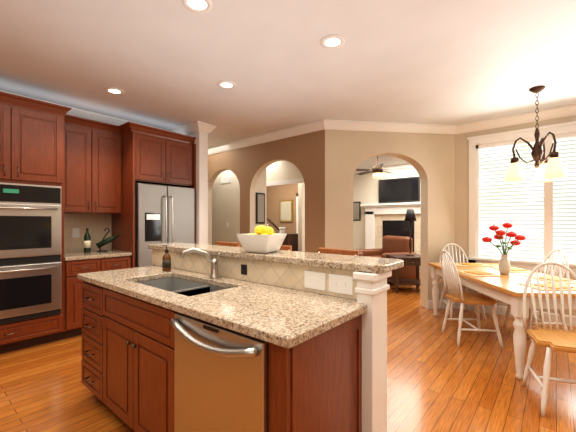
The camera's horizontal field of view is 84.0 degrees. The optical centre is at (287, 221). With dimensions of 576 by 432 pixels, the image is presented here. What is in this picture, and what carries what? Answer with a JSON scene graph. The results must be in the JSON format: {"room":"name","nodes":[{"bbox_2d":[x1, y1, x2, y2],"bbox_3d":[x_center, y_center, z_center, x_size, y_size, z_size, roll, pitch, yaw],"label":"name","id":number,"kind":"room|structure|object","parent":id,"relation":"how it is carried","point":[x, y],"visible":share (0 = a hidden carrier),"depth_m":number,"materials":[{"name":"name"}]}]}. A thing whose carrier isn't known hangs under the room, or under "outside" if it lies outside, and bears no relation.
{"room":"kitchen","nodes":[
{"label":"kitchen","id":0,"kind":"room"},
{"bbox_2d":[68,115,123,214],"bbox_3d":[-2.556,-0.680,4.064,0.353,1.140,0.720,0,0,40],"label":"upper cabinet","id":1,"kind":"object","parent":0,"relation":"attached to","point":[95,148],"depth_m":3.98,"materials":[{"name":"brown wood"}]},
{"bbox_2d":[188,131,207,244],"bbox_3d":[-1.536,-0.070,4.976,0.750,2.740,0.150,0,0,40],"label":"column","id":2,"kind":"structure","parent":0,"point":[201,141],"depth_m":4.72,"materials":[{"name":"white"}]},
{"bbox_2d":[0,90,167,130],"bbox_3d":[-3.495,-1.383,3.155,0.090,0.115,5.160,0,0,40],"label":"crown molding","id":3,"kind":"structure","parent":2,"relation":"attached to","point":[76,112],"depth_m":4.23,"materials":[{"name":"white wood"}]},
{"bbox_2d":[124,123,195,186],"bbox_3d":[-1.921,-0.890,4.598,0.640,0.720,0.865,0,0,40],"label":"upper cabinet","id":4,"kind":"object","parent":2,"relation":"attached to","point":[151,154],"depth_m":4.31,"materials":[{"name":"brown wood"}]},
{"bbox_2d":[168,121,203,134],"bbox_3d":[-1.544,-1.383,4.827,0.750,0.115,0.090,0,0,40],"label":"crown molding","id":5,"kind":"structure","parent":2,"relation":"attached to","point":[197,126],"depth_m":4.73,"materials":[{"name":"white wood"}]},
{"bbox_2d":[204,124,216,133],"bbox_3d":[-1.711,-1.383,5.280,1.590,0.115,0.090,0,0,40],"label":"crown molding","id":6,"kind":"structure","parent":2,"relation":"attached to","point":[207,129],"depth_m":4.74,"materials":[{"name":"white wood"}]},
{"bbox_2d":[212,170,239,244],"bbox_3d":[-1.803,-0.070,8.119,2.000,2.740,0.120,0,0,40],"label":"wall","id":7,"kind":"structure","parent":0,"point":[225,203],"depth_m":7.81,"materials":[{"name":"beige paint"}]},
{"bbox_2d":[221,176,231,183],"bbox_3d":[-1.503,-1.020,7.777,0.400,0.160,0.012,0,0,40],"label":"air vent","id":8,"kind":"object","parent":7,"relation":"in","point":[228,179],"visible":1,"depth_m":7.76,"materials":[{"name":"white metal"}]},
{"bbox_2d":[255,168,265,227],"bbox_3d":[-0.579,-0.070,5.890,0.180,2.740,0.340,0,0,40],"label":"wall","id":9,"kind":"structure","parent":0,"point":[260,187],"depth_m":5.86,"materials":[{"name":"beige paint"}]},
{"bbox_2d":[256,192,264,223],"bbox_3d":[-0.499,-0.250,5.823,0.023,0.560,0.220,0,0,40],"label":"framed picture","id":10,"kind":"object","parent":9,"relation":"attached to","point":[260,208],"visible":1,"depth_m":5.81,"materials":[{"name":"black"}]},
{"bbox_2d":[208,130,324,252],"bbox_3d":[-0.612,-0.070,5.618,3.080,2.740,0.120,0,0,40],"label":"wall","id":11,"kind":"structure","parent":0,"point":[304,154],"depth_m":5.10,"materials":[{"name":"beige paint"}]},
{"bbox_2d":[208,104,575,154],"bbox_3d":[1.929,-1.383,4.321,8.400,0.115,1.580,0,0,40],"label":"crown molding","id":12,"kind":"structure","parent":11,"relation":"attached to","point":[511,120],"depth_m":4.64,"materials":[{"name":"white wood"}]},
{"bbox_2d":[266,183,297,232],"bbox_3d":[-0.052,-0.070,9.521,3.120,2.740,0.120,0,0,40],"label":"wall","id":13,"kind":"structure","parent":0,"point":[276,194],"depth_m":9.64,"materials":[{"name":"beige paint"}]},
{"bbox_2d":[280,200,292,221],"bbox_3d":[-0.058,-0.320,9.421,0.500,0.660,0.034,0,0,40],"label":"framed picture","id":14,"kind":"object","parent":13,"relation":"attached to","point":[286,210],"visible":0.96,"depth_m":9.39,"materials":[{"name":"gold metal"}]},
{"bbox_2d":[296,193,297,232],"bbox_3d":[0.533,0.240,8.896,0.800,2.120,0.078,0,0,40],"label":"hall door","id":15,"kind":"structure","parent":13,"relation":"in","point":[296,212],"depth_m":9.15,"materials":[{"name":"white"}]},
{"bbox_2d":[266,161,303,185],"bbox_3d":[-0.172,-0.070,6.998,1.940,2.740,0.140,0,0,40],"label":"wall","id":16,"kind":"structure","parent":0,"point":[282,172],"depth_m":6.87,"materials":[{"name":"beige paint"}]},
{"bbox_2d":[0,279,575,431],"bbox_3d":[1.039,1.350,4.350,14.000,0.100,14.000,0,0,40],"label":"floor","id":17,"kind":"structure","parent":0,"point":[438,380],"depth_m":2.58,"materials":[{"name":"brown wood"}]},
{"bbox_2d":[0,91,67,353],"bbox_3d":[-2.955,0.025,3.341,0.672,2.550,0.901,0,0,40],"label":"tall cabinet","id":18,"kind":"object","parent":17,"relation":"on","point":[66,180],"depth_m":3.27,"materials":[{"name":"brown wood"}]},
{"bbox_2d":[0,178,61,333],"bbox_3d":[-2.695,0.302,3.123,0.116,1.375,0.840,0,0,40],"label":"double oven","id":19,"kind":"object","parent":18,"relation":"in","point":[30,212],"depth_m":3.24,"materials":[{"name":"silver metal"}]},
{"bbox_2d":[68,255,131,337],"bbox_3d":[-2.446,0.862,3.972,0.640,0.875,0.720,0,0,40],"label":"base cabinet","id":20,"kind":"object","parent":17,"relation":"on","point":[106,262],"depth_m":3.60,"materials":[{"name":"brown wood"}]},
{"bbox_2d":[68,251,131,258],"bbox_3d":[-2.443,0.405,3.970,0.647,0.040,0.720,0,0,40],"label":"countertop","id":21,"kind":"structure","parent":20,"relation":"on","point":[71,254],"depth_m":3.91,"materials":[{"name":"beige stone"}]},
{"bbox_2d":[84,228,90,252],"bbox_3d":[-2.524,0.232,4.024,0.075,0.305,0.075,0,0,40],"label":"wine bottle","id":22,"kind":"object","parent":21,"relation":"on","point":[87,243],"visible":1,"depth_m":4.00,"materials":[{"name":"green glass"}]},
{"bbox_2d":[96,227,119,251],"bbox_3d":[-2.352,0.226,4.181,0.278,0.318,0.120,0,0,-30],"label":"holder","id":23,"kind":"object","parent":21,"relation":"on","point":[103,242],"visible":1,"depth_m":4.15,"materials":[{"name":"black"}]},
{"bbox_2d":[112,179,195,267],"bbox_3d":[-1.886,0.400,4.570,0.695,1.800,0.835,0,0,40],"label":"refrigerator","id":24,"kind":"object","parent":17,"relation":"on","point":[154,213],"depth_m":4.22,"materials":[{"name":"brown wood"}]},
{"bbox_2d":[216,241,239,246],"bbox_3d":[-0.812,0.763,3.435,0.452,1.077,0.451,0,0,40],"label":"bar stool","id":25,"kind":"object","parent":17,"relation":"on","point":[234,244],"visible":0.12,"depth_m":3.56,"materials":[{"name":"brown wood"}]},
{"bbox_2d":[77,246,391,431],"bbox_3d":[-0.542,0.770,2.026,2.164,1.060,0.872,0,0,40],"label":"kitchen island","id":26,"kind":"object","parent":17,"relation":"on","point":[206,338],"depth_m":1.51,"materials":[{"name":"brown wood"}]},
{"bbox_2d":[162,245,170,271],"bbox_3d":[-0.951,0.282,2.507,0.065,0.204,0.068,0,0,40],"label":"soap dispenser","id":27,"kind":"object","parent":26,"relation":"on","point":[166,262],"visible":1,"depth_m":2.48,"materials":[{"name":"orange glass"}]},
{"bbox_2d":[178,247,220,278],"bbox_3d":[-0.565,0.278,2.139,0.234,0.213,0.236,0,0,40],"label":"faucet","id":28,"kind":"object","parent":26,"relation":"on","point":[214,262],"depth_m":2.18,"materials":[{"name":"silver metal"}]},
{"bbox_2d":[169,312,272,431],"bbox_3d":[-0.318,0.858,1.336,0.595,0.845,0.102,0,0,40],"label":"dishwasher","id":29,"kind":"object","parent":26,"relation":"in","point":[222,375],"depth_m":1.30,"materials":[{"name":"silver metal"}]},
{"bbox_2d":[148,242,403,273],"bbox_3d":[-0.330,0.220,2.310,2.244,0.040,0.325,0,0,40],"label":"island countertop","id":30,"kind":"structure","parent":26,"relation":"on","point":[386,265],"depth_m":1.86,"materials":[{"name":"beige stone"}]},
{"bbox_2d":[236,225,286,252],"bbox_3d":[-0.172,0.110,2.129,0.248,0.178,0.248,0,0,28],"label":"lemon bowl","id":31,"kind":"object","parent":30,"relation":"on","point":[263,239],"visible":1,"depth_m":2.06,"materials":[{"name":"white ceramic"}]},
{"bbox_2d":[266,216,284,232],"bbox_3d":[-0.675,0.039,9.296,2.155,2.523,0.925,0,0,40],"label":"staircase","id":32,"kind":"structure","parent":17,"relation":"on","point":[281,229],"depth_m":8.41,"materials":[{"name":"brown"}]},
{"bbox_2d":[279,245,291,250],"bbox_3d":[-0.256,0.763,2.994,0.452,1.077,0.451,0,0,37],"label":"bar stool","id":33,"kind":"object","parent":17,"relation":"on","point":[286,247],"visible":0.02,"depth_m":3.06,"materials":[{"name":"brown wood"}]},
{"bbox_2d":[282,233,297,250],"bbox_3d":[-0.113,0.790,7.831,0.660,1.020,0.467,0,0,40],"label":"buffet","id":34,"kind":"object","parent":17,"relation":"on","point":[290,239],"visible":0.12,"depth_m":7.63,"materials":[{"name":"brown wood"}]},
{"bbox_2d":[318,248,358,255],"bbox_3d":[0.269,0.763,2.528,0.452,1.077,0.451,0,0,44],"label":"bar stool","id":35,"kind":"object","parent":17,"relation":"on","point":[339,251],"visible":0.21,"depth_m":2.65,"materials":[{"name":"brown wood"}]},
{"bbox_2d":[357,235,415,278],"bbox_3d":[2.171,0.810,7.154,0.860,0.980,1.220,0,0,-20],"label":"leather armchair","id":36,"kind":"object","parent":17,"relation":"on","point":[395,244],"visible":0.38,"depth_m":6.99,"materials":[{"name":"brown leather"}]},
{"bbox_2d":[360,202,420,278],"bbox_3d":[2.643,0.415,7.895,2.000,1.770,0.500,0,0,40],"label":"fireplace","id":37,"kind":"object","parent":17,"relation":"on","point":[383,219],"visible":0.33,"depth_m":8.12,"materials":[{"name":"tile"}]},
{"bbox_2d":[386,254,420,292],"bbox_3d":[2.283,0.970,6.112,0.660,0.660,0.560,0,0,0],"label":"end table","id":38,"kind":"object","parent":17,"relation":"on","point":[415,260],"visible":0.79,"depth_m":5.88,"materials":[{"name":"brown wood"}]},
{"bbox_2d":[404,209,415,255],"bbox_3d":[2.340,0.199,6.117,0.220,0.880,0.217,0,0,40],"label":"table lamp","id":39,"kind":"object","parent":38,"relation":"on","point":[410,216],"visible":1,"depth_m":6.07,"materials":[{"name":"brown metal"}]},
{"bbox_2d":[439,243,485,320],"bbox_3d":[2.399,0.808,4.479,0.462,0.989,0.506,0,0,4],"label":"dining chair","id":40,"kind":"object","parent":17,"relation":"on","point":[452,302],"visible":0.46,"depth_m":4.64,"materials":[{"name":"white wood"}]},
{"bbox_2d":[441,250,502,347],"bbox_3d":[1.980,0.808,3.533,0.507,0.989,0.462,0,0,4],"label":"dining chair","id":41,"kind":"object","parent":17,"relation":"on","point":[450,275],"visible":1,"depth_m":3.45,"materials":[{"name":"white wood"}]},
{"bbox_2d":[428,262,575,379],"bbox_3d":[2.361,0.934,3.506,0.920,0.732,1.930,0,0,4],"label":"dining table","id":42,"kind":"object","parent":17,"relation":"on","point":[508,289],"visible":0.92,"depth_m":2.82,"materials":[{"name":"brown wood"}]},
{"bbox_2d":[455,263,503,276],"bbox_3d":[2.239,0.560,3.765,0.632,0.012,1.066,0,0,4],"label":"place settings","id":43,"kind":"object","parent":42,"relation":"on","point":[477,273],"depth_m":3.58,"materials":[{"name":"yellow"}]},
{"bbox_2d":[482,222,525,274],"bbox_3d":[2.358,0.284,3.500,0.395,0.564,0.242,0,0,40],"label":"flower vase","id":44,"kind":"object","parent":42,"relation":"on","point":[504,266],"visible":1,"depth_m":3.47,"materials":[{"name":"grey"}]},
{"bbox_2d":[510,267,575,290],"bbox_3d":[2.411,0.560,3.249,0.631,0.012,1.348,0,0,4],"label":"place settings","id":45,"kind":"object","parent":42,"relation":"on","point":[513,269],"depth_m":2.98,"materials":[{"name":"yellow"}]},
{"bbox_2d":[504,249,568,339],"bbox_3d":[2.922,0.808,3.748,0.506,0.989,0.462,0,0,4],"label":"dining chair","id":46,"kind":"object","parent":17,"relation":"on","point":[531,313],"visible":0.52,"depth_m":3.68,"materials":[{"name":"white wood"}]},
{"bbox_2d":[522,262,575,416],"bbox_3d":[1.995,0.808,2.296,0.462,0.989,0.507,0,0,20],"label":"dining chair","id":47,"kind":"object","parent":17,"relation":"on","point":[558,339],"visible":1,"depth_m":2.43,"materials":[{"name":"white wood"}]},
{"bbox_2d":[0,0,575,168],"bbox_3d":[1.039,-1.490,4.350,14.000,0.100,14.000,0,0,40],"label":"ceiling","id":48,"kind":"structure","parent":0,"point":[167,64],"depth_m":2.85,"materials":[{"name":"paint"}]},
{"bbox_2d":[105,87,124,94],"bbox_3d":[-1.905,-1.437,3.517,0.195,0.006,0.195,0,0,31],"label":"recessed light","id":49,"kind":"object","parent":48,"relation":"in","point":[111,90],"depth_m":3.52,"materials":[{"name":"white glass"}]},
{"bbox_2d":[182,0,212,12],"bbox_3d":[-0.596,-1.437,2.106,0.195,0.006,0.195,0,0,34],"label":"recessed light","id":50,"kind":"object","parent":48,"relation":"in","point":[197,6],"depth_m":2.12,"materials":[{"name":"white"}]},
{"bbox_2d":[217,81,235,88],"bbox_3d":[-0.642,-1.437,3.358,0.195,0.006,0.195,0,0,34],"label":"recessed light","id":51,"kind":"object","parent":48,"relation":"in","point":[223,84],"depth_m":3.34,"materials":[{"name":"white glass"}]},
{"bbox_2d":[321,35,344,48],"bbox_3d":[0.358,-1.437,2.558,0.195,0.006,0.195,0,0,1],"label":"recessed light","id":52,"kind":"object","parent":48,"relation":"in","point":[327,42],"depth_m":2.55,"materials":[{"name":"white glass"}]},
{"bbox_2d":[356,156,411,178],"bbox_3d":[1.881,-1.165,6.613,1.281,0.550,1.274,0,0,40],"label":"ceiling fan","id":53,"kind":"object","parent":48,"relation":"hanging from","point":[377,170],"visible":0.77,"depth_m":6.54,"materials":[{"name":"brown metal"}]},
{"bbox_2d":[504,85,565,182],"bbox_3d":[2.677,-0.945,3.479,0.525,0.990,0.522,0,0,40],"label":"chandelier","id":54,"kind":"object","parent":48,"relation":"hanging from","point":[551,169],"visible":1,"depth_m":3.43,"materials":[{"name":"brown metal"}]},
{"bbox_2d":[298,183,304,251],"bbox_3d":[0.930,-0.070,8.358,0.120,2.740,2.000,0,0,40],"label":"wall","id":55,"kind":"structure","parent":0,"point":[301,217],"depth_m":7.59,"materials":[{"name":"beige paint"}]},
{"bbox_2d":[353,168,420,249],"bbox_3d":[3.994,-0.070,7.171,6.340,2.740,0.120,0,0,40],"label":"wall","id":56,"kind":"structure","parent":0,"point":[365,188],"depth_m":8.68,"materials":[{"name":"beige paint"}]},
{"bbox_2d":[353,202,360,220],"bbox_3d":[1.853,-0.300,8.867,0.340,0.520,0.028,0,0,40],"label":"framed picture","id":57,"kind":"object","parent":56,"relation":"attached to","point":[356,211],"visible":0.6,"depth_m":8.82,"materials":[{"name":"black"}]},
{"bbox_2d":[355,163,413,173],"bbox_3d":[3.926,-1.383,7.090,6.100,0.115,0.090,0,0,40],"label":"crown molding","id":58,"kind":"structure","parent":56,"relation":"attached to","point":[402,166],"depth_m":8.08,"materials":[{"name":"white"}]},
{"bbox_2d":[379,176,419,202],"bbox_3d":[2.784,-0.800,8.062,1.040,0.600,0.063,0,0,40],"label":"television","id":59,"kind":"object","parent":56,"relation":"attached to","point":[406,189],"depth_m":8.01,"materials":[{"name":"black plastic"}]},
{"bbox_2d":[325,129,454,308],"bbox_3d":[1.516,-0.070,4.815,2.017,2.740,0.200,0,0,-8],"label":"wall","id":60,"kind":"structure","parent":0,"point":[430,158],"depth_m":4.77,"materials":[{"name":"beige paint"}]},
{"bbox_2d":[455,115,575,315],"bbox_3d":[4.176,-0.070,3.545,4.400,2.740,0.120,0,0,40],"label":"wall","id":61,"kind":"structure","parent":0,"point":[461,191],"depth_m":4.76,"materials":[{"name":"beige paint"}]},
{"bbox_2d":[428,299,575,326],"bbox_3d":[3.894,1.235,3.485,4.435,0.130,0.334,0,0,40],"label":"baseboard","id":62,"kind":"structure","parent":61,"relation":"attached to","point":[501,310],"depth_m":4.45,"materials":[{"name":"white wood"}]},
{"bbox_2d":[467,121,575,273],"bbox_3d":[4.019,-0.302,3.638,3.520,1.885,0.160,0,0,40],"label":"window","id":63,"kind":"structure","parent":61,"relation":"in","point":[559,131],"depth_m":4.36,"materials":[{"name":"white wood"}]},
{"bbox_2d":[479,137,575,262],"bbox_3d":[4.046,-0.300,3.671,3.280,1.640,0.005,0,0,40],"label":"window blinds","id":64,"kind":"object","parent":63,"relation":"attached to","point":[519,206],"depth_m":4.36,"materials":[{"name":"white plastic"}]}
]}

